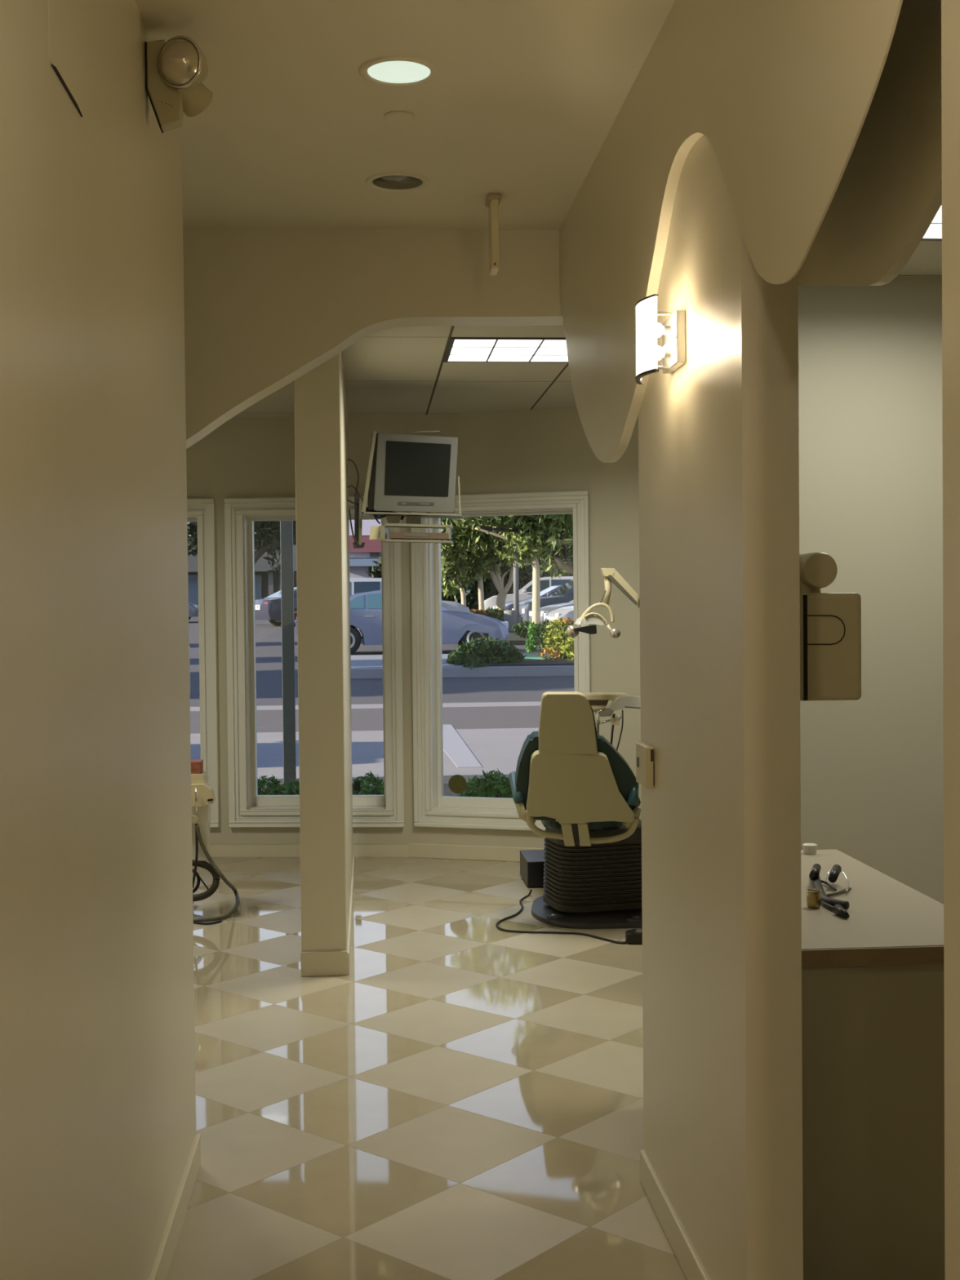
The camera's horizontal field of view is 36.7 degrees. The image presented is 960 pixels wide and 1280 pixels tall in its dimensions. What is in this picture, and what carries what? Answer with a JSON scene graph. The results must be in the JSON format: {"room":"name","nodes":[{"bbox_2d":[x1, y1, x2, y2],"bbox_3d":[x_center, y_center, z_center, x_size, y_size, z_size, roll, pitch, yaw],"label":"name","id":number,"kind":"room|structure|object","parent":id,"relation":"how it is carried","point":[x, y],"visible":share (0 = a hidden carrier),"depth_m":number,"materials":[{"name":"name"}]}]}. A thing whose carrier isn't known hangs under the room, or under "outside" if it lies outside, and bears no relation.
{"room":"dental clinic","nodes":[
{"label":"dental clinic","id":0,"kind":"room"},
{"bbox_2d":[0,0,195,1279],"bbox_3d":[-0.594,0.096,0.438,0.160,2.800,6.960,-1,1,-4],"label":"wall","id":1,"kind":"structure","parent":0,"point":[98,1086],"depth_m":2.51,"materials":[{"name":"beige paint"}]},
{"bbox_2d":[48,0,82,116],"bbox_3d":[-0.675,-1.030,2.356,0.005,0.273,0.255,-1,1,-4],"label":"access panel","id":2,"kind":"object","parent":1,"relation":"attached to","point":[64,15],"visible":1,"depth_m":2.37,"materials":[{"name":"beige paint"}]},
{"bbox_2d":[148,1134,200,1279],"bbox_3d":[-0.495,1.453,0.460,0.014,0.085,6.930,-1,1,-4],"label":"baseboard","id":3,"kind":"structure","parent":1,"relation":"attached to","point":[165,1254],"depth_m":3.45,"materials":[{"name":"beige paint"}]},
{"bbox_2d":[144,35,213,133],"bbox_3d":[-0.673,-1.239,3.231,0.144,0.195,0.161,-1,1,-4],"label":"emergency light","id":4,"kind":"object","parent":1,"relation":"attached to","point":[176,68],"visible":1,"depth_m":3.22,"materials":[{"name":"beige plastic"}]},
{"bbox_2d":[186,415,408,842],"bbox_3d":[-2.880,-0.023,8.933,4.900,2.700,0.190,-1,1,3],"label":"wall","id":5,"kind":"structure","parent":0,"point":[241,458],"depth_m":8.73,"materials":[{"name":"paint"}]},
{"bbox_2d":[186,497,219,827],"bbox_3d":[-2.114,0.144,8.862,1.060,1.987,0.215,-1,1,3],"label":"window","id":6,"kind":"structure","parent":5,"relation":"in","point":[202,511],"depth_m":8.74,"materials":[{"name":"white paint"}]},
{"bbox_2d":[209,842,409,857],"bbox_3d":[-2.872,1.287,8.861,4.908,0.093,0.022,-1,1,3],"label":"baseboard","id":7,"kind":"structure","parent":5,"relation":"attached to","point":[362,850],"depth_m":8.75,"materials":[{"name":"beige paint"}]},
{"bbox_2d":[224,496,404,827],"bbox_3d":[-0.992,0.134,8.796,1.060,1.987,0.215,-1,1,3],"label":"window","id":8,"kind":"structure","parent":5,"relation":"in","point":[246,808],"depth_m":8.73,"materials":[{"name":"white paint"}]},
{"bbox_2d":[293,351,352,951],"bbox_3d":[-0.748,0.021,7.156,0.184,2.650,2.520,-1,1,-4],"label":"column","id":9,"kind":"structure","parent":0,"point":[321,409],"depth_m":5.91,"materials":[{"name":"beige paint"}]},
{"bbox_2d":[300,850,355,976],"bbox_3d":[-0.731,1.296,7.177,0.197,0.100,2.535,-1,1,-4],"label":"baseboard","id":10,"kind":"structure","parent":9,"relation":"attached to","point":[315,963],"depth_m":5.92,"materials":[{"name":"beige paint"}]},
{"bbox_2d":[352,431,464,548],"bbox_3d":[-0.373,-0.767,7.452,0.568,0.588,0.370,-1,1,1],"label":"bracket","id":11,"kind":"object","parent":9,"relation":"attached to","point":[413,520],"visible":0.98,"depth_m":7.33,"materials":[{"name":"beige metal"}]},
{"bbox_2d":[346,458,388,544],"bbox_3d":[-0.566,-0.703,7.391,0.222,0.440,0.052,-1,1,-9],"label":"cable bundle","id":12,"kind":"object","parent":11,"relation":"attached to","point":[349,460],"visible":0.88,"depth_m":7.38,"materials":[{"name":"black rubber"}]},
{"bbox_2d":[369,525,381,540],"bbox_3d":[-0.529,-0.545,7.371,0.060,0.071,0.095,-1,1,1],"label":"speaker","id":13,"kind":"object","parent":11,"relation":"attached to","point":[375,531],"visible":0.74,"depth_m":7.33},
{"bbox_2d":[368,432,458,512],"bbox_3d":[-0.349,-0.849,7.471,0.460,0.410,0.433,-1,1,-4],"label":"television","id":14,"kind":"object","parent":11,"relation":"on","point":[410,473],"visible":1,"depth_m":7.28,"materials":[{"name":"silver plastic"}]},
{"bbox_2d":[363,511,464,519],"bbox_3d":[-0.335,-0.642,7.460,0.495,0.033,0.360,-1,1,1],"label":"tray","id":15,"kind":"object","parent":11,"relation":"on","point":[392,515],"depth_m":7.35,"materials":[{"name":"yellow paint"}]},
{"bbox_2d":[382,523,453,528],"bbox_3d":[-0.316,-0.582,7.402,0.347,0.030,0.220,-1,1,1],"label":"shelf","id":16,"kind":"object","parent":11,"relation":"attached to","point":[385,526],"depth_m":7.29,"materials":[{"name":"yellow paint"}]},
{"bbox_2d":[388,532,449,540],"bbox_3d":[-0.307,-0.530,7.384,0.303,0.042,0.192,-1,1,1],"label":"recorder","id":17,"kind":"object","parent":11,"relation":"on","point":[397,535],"visible":0.85,"depth_m":7.29,"materials":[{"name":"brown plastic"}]},
{"bbox_2d":[182,226,563,448],"bbox_3d":[-1.191,-0.551,4.992,3.005,1.700,0.160,-1,1,-4],"label":"wall header","id":18,"kind":"structure","parent":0,"point":[264,308],"depth_m":4.95,"materials":[{"name":"beige paint"}]},
{"bbox_2d":[134,0,675,230],"bbox_3d":[-0.978,-1.361,0.898,3.220,0.100,8.000,-1,1,-4],"label":"ceiling","id":19,"kind":"structure","parent":0,"point":[525,96],"depth_m":3.75,"materials":[{"name":"beige paint"}]},
{"bbox_2d":[365,172,429,191],"bbox_3d":[-0.252,-1.444,4.413,0.196,0.107,0.196,-1,1,-4],"label":"recessed light","id":20,"kind":"object","parent":19,"relation":"in","point":[386,181],"visible":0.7,"depth_m":4.41,"materials":[{"name":"beige paint"}]},
{"bbox_2d":[358,55,439,87],"bbox_3d":[-0.197,-1.424,3.505,0.196,0.107,0.196,-1,1,-4],"label":"recessed light","id":21,"kind":"object","parent":19,"relation":"in","point":[397,71],"visible":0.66,"depth_m":3.50,"materials":[{"name":"white glass"}]},
{"bbox_2d":[383,111,414,123],"bbox_3d":[-0.213,-1.380,3.826,0.082,0.009,0.082,-1,1,-4],"label":"sprinkler cover","id":22,"kind":"object","parent":19,"relation":"attached to","point":[394,117],"visible":1,"depth_m":3.81,"materials":[{"name":"beige metal"}]},
{"bbox_2d":[485,193,501,275],"bbox_3d":[0.044,-1.287,4.597,0.044,0.235,0.106,-1,1,-4],"label":"hanging sign","id":23,"kind":"object","parent":19,"relation":"hanging from","point":[493,200],"visible":1,"depth_m":4.55,"materials":[{"name":"beige"}]},
{"bbox_2d":[166,857,686,1279],"bbox_3d":[-0.227,1.461,3.174,10.000,0.060,12.300,-1,1,-4],"label":"floor","id":24,"kind":"structure","parent":0,"point":[464,1102],"depth_m":4.50,"materials":[{"name":"tile"}]},
{"bbox_2d":[191,770,239,924],"bbox_3d":[-1.414,1.000,7.146,0.427,0.705,0.537,-1,1,-4],"label":"equipment cart","id":25,"kind":"object","parent":24,"relation":"on","point":[202,795],"visible":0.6,"depth_m":7.03,"materials":[{"name":"beige plastic"}]},
{"bbox_2d":[191,759,203,773],"bbox_3d":[-1.438,0.622,7.101,0.148,0.064,0.110,-1,1,-4],"label":"tissue box","id":26,"kind":"object","parent":25,"relation":"on","point":[197,765],"visible":0.37,"depth_m":7.05,"materials":[{"name":"red cardboard"}]},
{"bbox_2d":[191,770,208,784],"bbox_3d":[-1.429,0.678,7.107,0.173,0.058,0.160,-1,1,-4],"label":"tray","id":27,"kind":"object","parent":25,"relation":"on","point":[202,778],"depth_m":7.03,"materials":[{"name":"beige plastic"}]},
{"bbox_2d":[520,849,545,886],"bbox_3d":[0.359,1.244,7.886,0.240,0.134,0.430,-1,1,-4],"label":"control box","id":28,"kind":"object","parent":24,"relation":"on","point":[531,861],"visible":0.37,"depth_m":7.72,"materials":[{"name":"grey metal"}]},
{"bbox_2d":[495,888,626,943],"bbox_3d":[0.255,1.323,6.900,0.429,0.041,1.166,-1,1,-19],"label":"power cord","id":29,"kind":"object","parent":24,"relation":"on","point":[531,890],"visible":1,"depth_m":6.64,"materials":[{"name":"black rubber"}]},
{"bbox_2d":[508,691,642,928],"bbox_3d":[0.538,0.775,7.210,0.843,1.114,1.282,-1,1,-4],"label":"dental chair","id":30,"kind":"object","parent":24,"relation":"on","point":[568,777],"visible":0.88,"depth_m":6.71,"materials":[{"name":"beige plastic"}]},
{"bbox_2d":[515,731,637,822],"bbox_3d":[0.452,0.640,6.758,0.573,0.435,0.174,-1,1,-4],"label":"cushion","id":31,"kind":"object","parent":30,"relation":"on","point":[549,801],"depth_m":6.68,"materials":[{"name":"teal leather"}]},
{"bbox_2d":[566,568,639,638],"bbox_3d":[0.830,-0.186,7.250,0.850,0.347,0.190,-1,1,-13],"label":"light","id":32,"kind":"object","parent":30,"relation":"attached to","point":[611,575],"visible":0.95,"depth_m":7.16,"materials":[{"name":"beige plastic"}]},
{"bbox_2d":[581,692,640,750],"bbox_3d":[0.855,0.800,7.477,0.634,1.045,0.400,-1,1,-4],"label":"tray","id":33,"kind":"object","parent":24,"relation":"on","point":[598,701],"visible":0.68,"depth_m":7.38,"materials":[{"name":"beige plastic"}]},
{"bbox_2d":[590,704,607,711],"bbox_3d":[0.593,0.350,7.517,0.110,0.039,0.180,-1,1,-4],"label":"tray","id":34,"kind":"object","parent":33,"relation":"on","point":[593,706],"depth_m":7.43,"materials":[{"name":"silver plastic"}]},
{"bbox_2d":[581,692,631,705],"bbox_3d":[0.648,0.304,7.539,0.243,0.053,0.224,-1,1,-4],"label":"tray","id":35,"kind":"object","parent":33,"relation":"on","point":[593,698],"depth_m":7.43,"materials":[{"name":"brown plastic"}]},
{"bbox_2d":[625,928,642,943],"bbox_3d":[0.709,1.317,6.454,0.130,0.054,0.098,-1,1,-4],"label":"switch","id":36,"kind":"object","parent":24,"relation":"on","point":[633,935],"visible":0.6,"depth_m":6.41,"materials":[{"name":"black plastic"}]},
{"bbox_2d":[800,848,944,1279],"bbox_3d":[0.834,1.028,3.738,0.592,0.760,1.231,-1,1,-4],"label":"cabinet","id":37,"kind":"object","parent":24,"relation":"on","point":[873,998],"depth_m":3.14,"materials":[{"name":"beige laminate"}]},
{"bbox_2d":[802,843,817,854],"bbox_3d":[0.978,0.619,4.290,0.043,0.029,0.043,-1,1,-4],"label":"jar","id":38,"kind":"object","parent":37,"relation":"on","point":[808,848],"visible":1,"depth_m":4.27,"materials":[{"name":"beige plastic"}]},
{"bbox_2d":[805,888,822,908],"bbox_3d":[0.814,0.631,3.530,0.038,0.042,0.038,-1,1,-4],"label":"metal cup","id":39,"kind":"object","parent":37,"relation":"on","point":[813,895],"visible":1,"depth_m":3.52,"materials":[{"name":"gold metal"}]},
{"bbox_2d":[808,863,851,917],"bbox_3d":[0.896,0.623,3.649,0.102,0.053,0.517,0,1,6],"label":"goggles","id":40,"kind":"object","parent":37,"relation":"on","point":[838,907],"visible":0.94,"depth_m":3.69,"materials":[{"name":"black plastic"}]},
{"bbox_2d":[800,848,943,950],"bbox_3d":[0.829,0.665,3.733,0.590,0.035,1.225,-1,1,-4],"label":"countertop","id":41,"kind":"structure","parent":37,"relation":"on","point":[883,911],"depth_m":3.46,"materials":[{"name":"beige laminate"}]},
{"bbox_2d":[404,407,641,848],"bbox_3d":[1.938,-0.052,8.093,4.900,2.700,0.190,0,1,16],"label":"wall","id":42,"kind":"structure","parent":0,"point":[535,450],"depth_m":8.38,"materials":[{"name":"paint"}]},
{"bbox_2d":[408,843,543,862],"bbox_3d":[1.922,1.257,8.024,4.900,0.085,0.014,0,1,16],"label":"baseboard","id":43,"kind":"structure","parent":42,"relation":"attached to","point":[415,850],"depth_m":8.61,"materials":[{"name":"beige paint"}]},
{"bbox_2d":[410,490,591,831],"bbox_3d":[0.141,0.127,8.597,1.083,1.975,0.206,0,1,16],"label":"window","id":44,"kind":"structure","parent":42,"relation":"in","point":[447,811],"depth_m":8.64,"materials":[{"name":"white paint"}]},
{"bbox_2d":[448,774,466,793],"bbox_3d":[-0.135,0.873,8.771,0.116,0.116,0.004,0,1,16],"label":"decal","id":45,"kind":"object","parent":44,"relation":"attached to","point":[457,784],"visible":1,"depth_m":8.77},
{"bbox_2d":[231,240,942,418],"bbox_3d":[-0.266,-1.261,3.263,10.000,0.080,12.600,-1,1,-4],"label":"ceiling","id":46,"kind":"structure","parent":0,"point":[396,371],"depth_m":7.24,"materials":[{"name":"paint"}]},
{"bbox_2d":[443,337,568,363],"bbox_3d":[0.152,-1.295,6.484,0.600,0.006,0.600,-1,1,-4],"label":"ceiling light panel","id":47,"kind":"object","parent":46,"relation":"attached to","point":[460,349],"visible":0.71,"depth_m":6.47,"materials":[{"name":"white plastic"}]},
{"bbox_2d":[921,204,942,240],"bbox_3d":[1.411,-1.258,4.275,0.600,0.006,0.600,-1,1,-4],"label":"ceiling light panel","id":48,"kind":"object","parent":46,"relation":"attached to","point":[934,233],"visible":0.02,"depth_m":4.46,"materials":[{"name":"white plastic"}]},
{"bbox_2d":[638,0,959,1279],"bbox_3d":[0.726,0.084,0.409,0.108,2.800,6.700,-1,1,-4],"label":"wall","id":49,"kind":"structure","parent":0,"point":[718,433],"depth_m":2.80,"materials":[{"name":"beige paint"}]},
{"bbox_2d":[635,742,654,788],"bbox_3d":[0.415,0.315,3.644,0.022,0.102,0.142,-1,1,-4],"label":"thermostat","id":50,"kind":"object","parent":49,"relation":"attached to","point":[645,764],"visible":1,"depth_m":3.59,"materials":[{"name":"beige plastic"}]},
{"bbox_2d":[635,293,685,384],"bbox_3d":[0.397,-0.666,3.222,0.098,0.166,0.188,-1,1,-4],"label":"wall sconce","id":51,"kind":"object","parent":49,"relation":"attached to","point":[673,331],"visible":1,"depth_m":3.17,"materials":[{"name":"white glass"}]},
{"bbox_2d":[640,1150,710,1279],"bbox_3d":[0.463,1.380,3.257,0.014,0.085,1.031,-1,1,-4],"label":"baseboard","id":52,"kind":"structure","parent":49,"relation":"attached to","point":[688,1259],"depth_m":3.39,"materials":[{"name":"beige paint"}]},
{"bbox_2d":[559,0,902,462],"bbox_3d":[0.599,-0.882,1.030,0.026,0.894,8.000,-1,1,-4],"label":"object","id":53,"kind":"structure","parent":49,"relation":"attached to","point":[781,92],"depth_m":2.76,"materials":[{"name":"beige paint"}]},
{"bbox_2d":[800,592,861,701],"bbox_3d":[0.666,0.011,2.985,0.166,0.214,0.253,-1,1,-4],"label":"wall dispenser","id":54,"kind":"object","parent":49,"relation":"attached to","point":[830,623],"visible":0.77,"depth_m":2.86,"materials":[{"name":"beige plastic"}]},
{"bbox_2d":[799,551,837,593],"bbox_3d":[0.643,-0.135,2.946,0.123,0.081,0.160,-1,1,-4],"label":"holder","id":55,"kind":"object","parent":54,"relation":"on","point":[818,570],"visible":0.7,"depth_m":2.87,"materials":[{"name":"beige plastic"}]},
{"bbox_2d":[798,0,942,285],"bbox_3d":[0.642,-0.884,2.183,0.020,0.644,1.092,-1,1,-4],"label":"ceiling soffit","id":56,"kind":"structure","parent":49,"relation":"attached to","point":[887,196],"depth_m":2.21,"materials":[{"name":"beige paint"}]},
{"bbox_2d":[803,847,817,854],"bbox_3d":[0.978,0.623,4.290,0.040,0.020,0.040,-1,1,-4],"label":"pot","id":57,"kind":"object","parent":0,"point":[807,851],"depth_m":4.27,"materials":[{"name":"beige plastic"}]},
{"bbox_2d":[798,276,943,904],"bbox_3d":[2.559,-0.021,7.521,3.742,2.650,4.600,-1,1,-4],"label":"wall","id":58,"kind":"structure","parent":0,"point":[870,357],"depth_m":5.12,"materials":[{"name":"grey paint"}]},
{"label":"outside","id":59,"kind":"structure","parent":0,"visible":0},
{"bbox_2d":[261,782,498,796],"bbox_3d":[-0.821,1.449,10.878,80.000,0.348,3.050,-1,1,-4],"label":"bed","id":60,"kind":"object","parent":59,"point":[446,791],"depth_m":11.97,"materials":[{"name":"soil"}]},
{"bbox_2d":[257,774,293,795],"bbox_3d":[-1.433,1.082,9.972,0.402,0.321,0.315,-2,2,-36],"label":"plant","id":61,"kind":"object","parent":60,"relation":"on","point":[274,785],"visible":0.28,"depth_m":9.90,"materials":[{"name":"green plant"}]},
{"bbox_2d":[280,520,296,786],"bbox_3d":[-1.378,-0.934,10.307,0.180,4.570,0.180,-1,1,-4],"label":"steel post","id":62,"kind":"object","parent":60,"relation":"on","point":[286,526],"visible":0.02,"depth_m":10.29,"materials":[{"name":"grey metal"}]},
{"bbox_2d":[276,778,299,795],"bbox_3d":[-1.235,1.105,10.000,0.414,0.306,0.307,-2,2,-44],"label":"plant","id":63,"kind":"object","parent":60,"relation":"on","point":[295,788],"visible":0.2,"depth_m":9.91,"materials":[{"name":"green plant"}]},
{"bbox_2d":[458,774,498,797],"bbox_3d":[0.030,1.090,10.086,0.420,0.312,0.304,-2,2,-39],"label":"plant","id":64,"kind":"object","parent":60,"relation":"on","point":[472,784],"visible":0.34,"depth_m":9.99,"materials":[{"name":"green plant"}]},
{"bbox_3d":[-0.952,1.263,9.928,4.809,0.386,0.880,-1,1,-4],"label":"ground cover","id":65,"kind":"structure","parent":60,"relation":"on","visible":0},
{"bbox_2d":[351,770,384,795],"bbox_3d":[-0.725,1.070,10.035,0.318,0.334,0.412,1,2,43],"label":"plant","id":66,"kind":"object","parent":65,"relation":"on","point":[365,789],"visible":0.48,"depth_m":9.96,"materials":[{"name":"green plant"}]},
{"bbox_2d":[475,768,512,797],"bbox_3d":[0.145,1.054,10.097,0.408,0.344,0.308,-2,2,-42],"label":"plant","id":67,"kind":"object","parent":65,"relation":"on","point":[495,780],"visible":0.48,"depth_m":9.99,"materials":[{"name":"green plant"}]},
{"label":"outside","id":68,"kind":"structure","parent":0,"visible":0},
{"bbox_2d":[190,728,538,776],"bbox_3d":[-1.096,1.247,14.414,80.000,0.375,3.750,-1,1,-4],"label":"sidewalk","id":69,"kind":"structure","parent":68,"point":[500,748],"depth_m":14.35,"materials":[{"name":"concrete"}]},
{"bbox_2d":[443,724,482,767],"bbox_3d":[-0.317,1.066,14.935,0.320,0.081,3.839,-1,1,-5],"label":"road marking","id":70,"kind":"object","parent":69,"relation":"on","point":[454,746],"visible":0.71,"depth_m":14.35,"materials":[{"name":"grey paint"}]},
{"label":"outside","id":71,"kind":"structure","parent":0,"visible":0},
{"bbox_2d":[190,706,540,733],"bbox_3d":[-1.349,1.111,17.677,80.000,0.356,2.800,-1,1,-4],"label":"sidewalk","id":72,"kind":"structure","parent":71,"point":[500,717],"depth_m":17.63,"materials":[{"name":"grey concrete"}]},
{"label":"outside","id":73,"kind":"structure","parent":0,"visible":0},
{"bbox_2d":[506,631,540,644],"bbox_3d":[13.015,-0.141,41.383,27.688,0.450,7.500,-1,1,-4],"label":"ground","id":74,"kind":"structure","parent":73,"point":[513,637],"depth_m":37.20,"materials":[{"name":"concrete"}]},
{"bbox_2d":[470,606,522,621],"bbox_3d":[0.293,-0.695,44.072,2.045,0.675,1.115,-1,1,-4],"label":"hedge","id":75,"kind":"object","parent":74,"relation":"on","point":[496,613],"visible":0.38,"depth_m":43.91,"materials":[{"name":"green plant"}]},
{"bbox_2d":[475,516,573,631],"bbox_3d":[1.661,-3.397,41.171,5.651,6.424,3.460,-1,1,-4],"label":"tree","id":76,"kind":"object","parent":74,"relation":"on","point":[510,538],"visible":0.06,"depth_m":41.13,"materials":[{"name":"green plant"}]},
{"bbox_2d":[511,618,571,638],"bbox_3d":[1.977,-0.282,38.261,2.304,0.610,0.912,-1,1,-4],"label":"hedge","id":77,"kind":"object","parent":74,"relation":"on","point":[521,628],"visible":0.23,"depth_m":38.08,"materials":[{"name":"green plant"}]},
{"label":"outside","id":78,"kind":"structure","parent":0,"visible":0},
{"bbox_2d":[257,772,510,786],"bbox_3d":[-0.945,1.319,12.471,80.000,0.303,0.150,-1,1,-4],"label":"kerb","id":79,"kind":"object","parent":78,"point":[446,776],"depth_m":12.46,"materials":[{"name":"concrete"}]},
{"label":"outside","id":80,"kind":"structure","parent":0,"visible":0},
{"bbox_2d":[188,607,574,706],"bbox_3d":[-4.993,-0.858,64.679,120.000,2.105,90.250,-1,1,-4],"label":"street","id":81,"kind":"structure","parent":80,"point":[268,636],"depth_m":23.77,"materials":[{"name":"grey asphalt"}]},
{"bbox_2d":[188,601,198,620],"bbox_3d":[-13.851,-1.420,59.092,4.800,1.450,2.100,-1,1,-4],"label":"sedan","id":82,"kind":"object","parent":81,"relation":"on","point":[193,607],"visible":0.12,"depth_m":58.42,"materials":[{"name":"silver metal"}]},
{"bbox_2d":[186,520,296,576],"bbox_3d":[-8.774,-4.307,55.429,9.094,7.446,4.190,-1,1,-2],"label":"tree","id":83,"kind":"object","parent":81,"relation":"on","point":[264,528],"visible":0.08,"depth_m":55.10,"materials":[{"name":"green plant"}]},
{"bbox_2d":[187,545,297,604],"bbox_3d":[-13.359,-2.812,71.514,12.187,3.361,7.250,-1,1,-4],"label":"building","id":84,"kind":"structure","parent":81,"relation":"on","point":[266,584],"depth_m":69.02,"materials":[{"name":"grey paint"}]},
{"bbox_2d":[254,586,297,626],"bbox_3d":[-6.122,-1.277,54.167,4.830,1.450,2.100,-1,2,-33],"label":"sedan","id":85,"kind":"object","parent":81,"relation":"on","point":[269,608],"visible":0.28,"depth_m":52.64,"materials":[{"name":"grey paint"}]},
{"bbox_2d":[349,519,381,577],"bbox_3d":[-5.756,-5.185,88.177,6.368,6.573,9.900,-1,1,-4],"label":"building","id":86,"kind":"structure","parent":81,"relation":"on","point":[361,559],"depth_m":84.60,"materials":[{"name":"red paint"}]},
{"bbox_2d":[295,590,509,653],"bbox_3d":[-1.785,-0.420,33.160,4.800,1.450,2.100,-1,1,-4],"label":"sedan","id":87,"kind":"object","parent":81,"relation":"on","point":[366,608],"visible":0.52,"depth_m":32.35,"materials":[{"name":"silver metal"}]},
{"bbox_2d":[349,577,472,630],"bbox_3d":[-2.625,-0.952,42.413,4.740,1.740,2.160,-1,1,-4],"label":"suv","id":88,"kind":"object","parent":81,"relation":"on","point":[357,585],"visible":0.02,"depth_m":41.65,"materials":[{"name":"grey paint"}]},
{"bbox_2d":[380,516,543,610],"bbox_3d":[-0.150,-3.572,45.099,6.569,6.518,3.846,-1,1,-4],"label":"tree","id":89,"kind":"object","parent":81,"relation":"on","point":[455,557],"visible":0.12,"depth_m":44.44,"materials":[{"name":"green plant"}]},
{"bbox_2d":[351,653,573,678],"bbox_3d":[4.475,0.404,27.692,14.833,0.254,4.700,-1,1,-4],"label":"kerb","id":90,"kind":"object","parent":81,"relation":"on","point":[362,666],"visible":0.13,"depth_m":25.05,"materials":[{"name":"concrete"}]},
{"bbox_2d":[449,652,573,666],"bbox_3d":[5.603,0.301,27.777,12.168,0.122,4.100,-1,1,-4],"label":"soil","id":91,"kind":"object","parent":90,"relation":"on","point":[560,661],"depth_m":25.72,"materials":[{"name":"brown soil"}]},
{"bbox_2d":[445,635,527,671],"bbox_3d":[0.141,0.289,25.802,1.458,0.761,1.698,-1,1,-4],"label":"bush","id":92,"kind":"object","parent":91,"relation":"on","point":[478,651],"visible":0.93,"depth_m":25.78,"materials":[{"name":"green plant"}]},
{"bbox_2d":[537,616,573,660],"bbox_3d":[1.587,0.008,26.966,1.099,0.911,1.218,-1,1,-4],"label":"bush","id":93,"kind":"object","parent":91,"relation":"on","point":[562,646],"visible":0.56,"depth_m":26.99,"materials":[{"name":"yellow plant"}]},
{"bbox_2d":[441,534,493,605],"bbox_3d":[-0.833,-3.247,52.544,4.259,5.455,2.300,-1,1,-4],"label":"tree","id":94,"kind":"object","parent":81,"relation":"on","point":[463,593],"visible":0.04,"depth_m":52.05,"materials":[{"name":"green plant"}]},
{"bbox_2d":[364,551,573,610],"bbox_3d":[-0.070,-2.823,66.181,10.541,4.221,2.872,-1,1,-4],"label":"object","id":95,"kind":"object","parent":81,"relation":"on","point":[525,575],"visible":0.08,"depth_m":65.52,"materials":[{"name":"green plant"}]},
{"bbox_2d":[458,548,528,610],"bbox_3d":[-0.338,-3.088,52.612,6.191,5.131,3.287,-1,1,-4],"label":"tree","id":96,"kind":"object","parent":81,"relation":"on","point":[477,577],"visible":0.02,"depth_m":52.05,"materials":[{"name":"green plant"}]},
{"bbox_2d":[441,514,573,577],"bbox_3d":[2.358,-4.989,34.987,8.080,10.243,4.526,-1,1,-26],"label":"tree","id":97,"kind":"object","parent":81,"relation":"on","point":[531,524],"visible":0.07,"depth_m":33.90,"materials":[{"name":"green plant"}]},
{"bbox_2d":[503,609,517,631],"bbox_3d":[0.912,-0.520,43.198,0.400,0.750,0.400,-1,1,-4],"label":"litter bin","id":98,"kind":"object","parent":81,"relation":"on","point":[509,615],"visible":0.6,"depth_m":43.02,"materials":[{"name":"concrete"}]},
{"bbox_2d":[513,547,523,622],"bbox_3d":[1.091,-2.849,44.164,0.400,5.320,0.400,-1,1,-4],"label":"light pole","id":99,"kind":"object","parent":81,"relation":"on","point":[516,586],"visible":0.2,"depth_m":44.13,"materials":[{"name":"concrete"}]},
{"bbox_2d":[492,584,564,609],"bbox_3d":[2.928,-1.256,51.865,4.800,1.450,2.100,-1,1,-11],"label":"sedan","id":100,"kind":"object","parent":81,"relation":"on","point":[548,592],"visible":0.06,"depth_m":51.08,"materials":[{"name":"grey paint"}]},
{"bbox_2d":[484,576,573,609],"bbox_3d":[2.443,-1.566,55.833,4.740,1.740,2.160,-1,1,2],"label":"suv","id":101,"kind":"object","parent":81,"relation":"on","point":[526,591],"visible":0.16,"depth_m":55.05,"materials":[{"name":"grey paint"}]},
{"bbox_2d":[524,621,537,652],"bbox_3d":[1.097,-0.044,30.685,0.316,0.762,0.298,-1,1,-4],"label":"bush","id":102,"kind":"object","parent":81,"relation":"on","point":[531,645],"visible":0.98,"depth_m":30.63,"materials":[{"name":"green plant"}]},
{"bbox_2d":[511,578,573,621],"bbox_3d":[3.527,-1.217,47.397,4.740,1.740,2.160,-1,1,-13],"label":"suv","id":103,"kind":"object","parent":81,"relation":"on","point":[565,593],"visible":0.14,"depth_m":46.30,"materials":[{"name":"grey paint"}]},
{"bbox_2d":[537,617,552,652],"bbox_3d":[1.414,-0.061,30.200,0.482,0.844,0.478,0,2,34],"label":"bush","id":104,"kind":"object","parent":81,"relation":"on","point":[542,629],"visible":0.3,"depth_m":30.14,"materials":[{"name":"green plant"}]},
{"bbox_2d":[528,600,573,624],"bbox_3d":[3.968,-0.915,43.626,4.800,1.450,2.100,-1,1,-13],"label":"sedan","id":105,"kind":"object","parent":81,"relation":"on","point":[546,609],"visible":0.08,"depth_m":42.85,"materials":[{"name":"silver metal"}]},
{"bbox_2d":[542,604,573,623],"bbox_3d":[4.267,-0.807,41.043,4.800,1.450,2.100,-1,1,-13],"label":"sedan","id":106,"kind":"object","parent":81,"relation":"on","point":[567,611],"visible":0.12,"depth_m":40.22,"materials":[{"name":"grey paint"}]},
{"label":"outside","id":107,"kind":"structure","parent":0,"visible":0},
{"bbox_2d":[190,701,541,711],"bbox_3d":[-1.482,1.037,19.396,80.000,0.313,0.650,-1,1,-4],"label":"gutter","id":108,"kind":"object","parent":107,"point":[535,703],"visible":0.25,"depth_m":19.43,"materials":[{"name":"concrete"}]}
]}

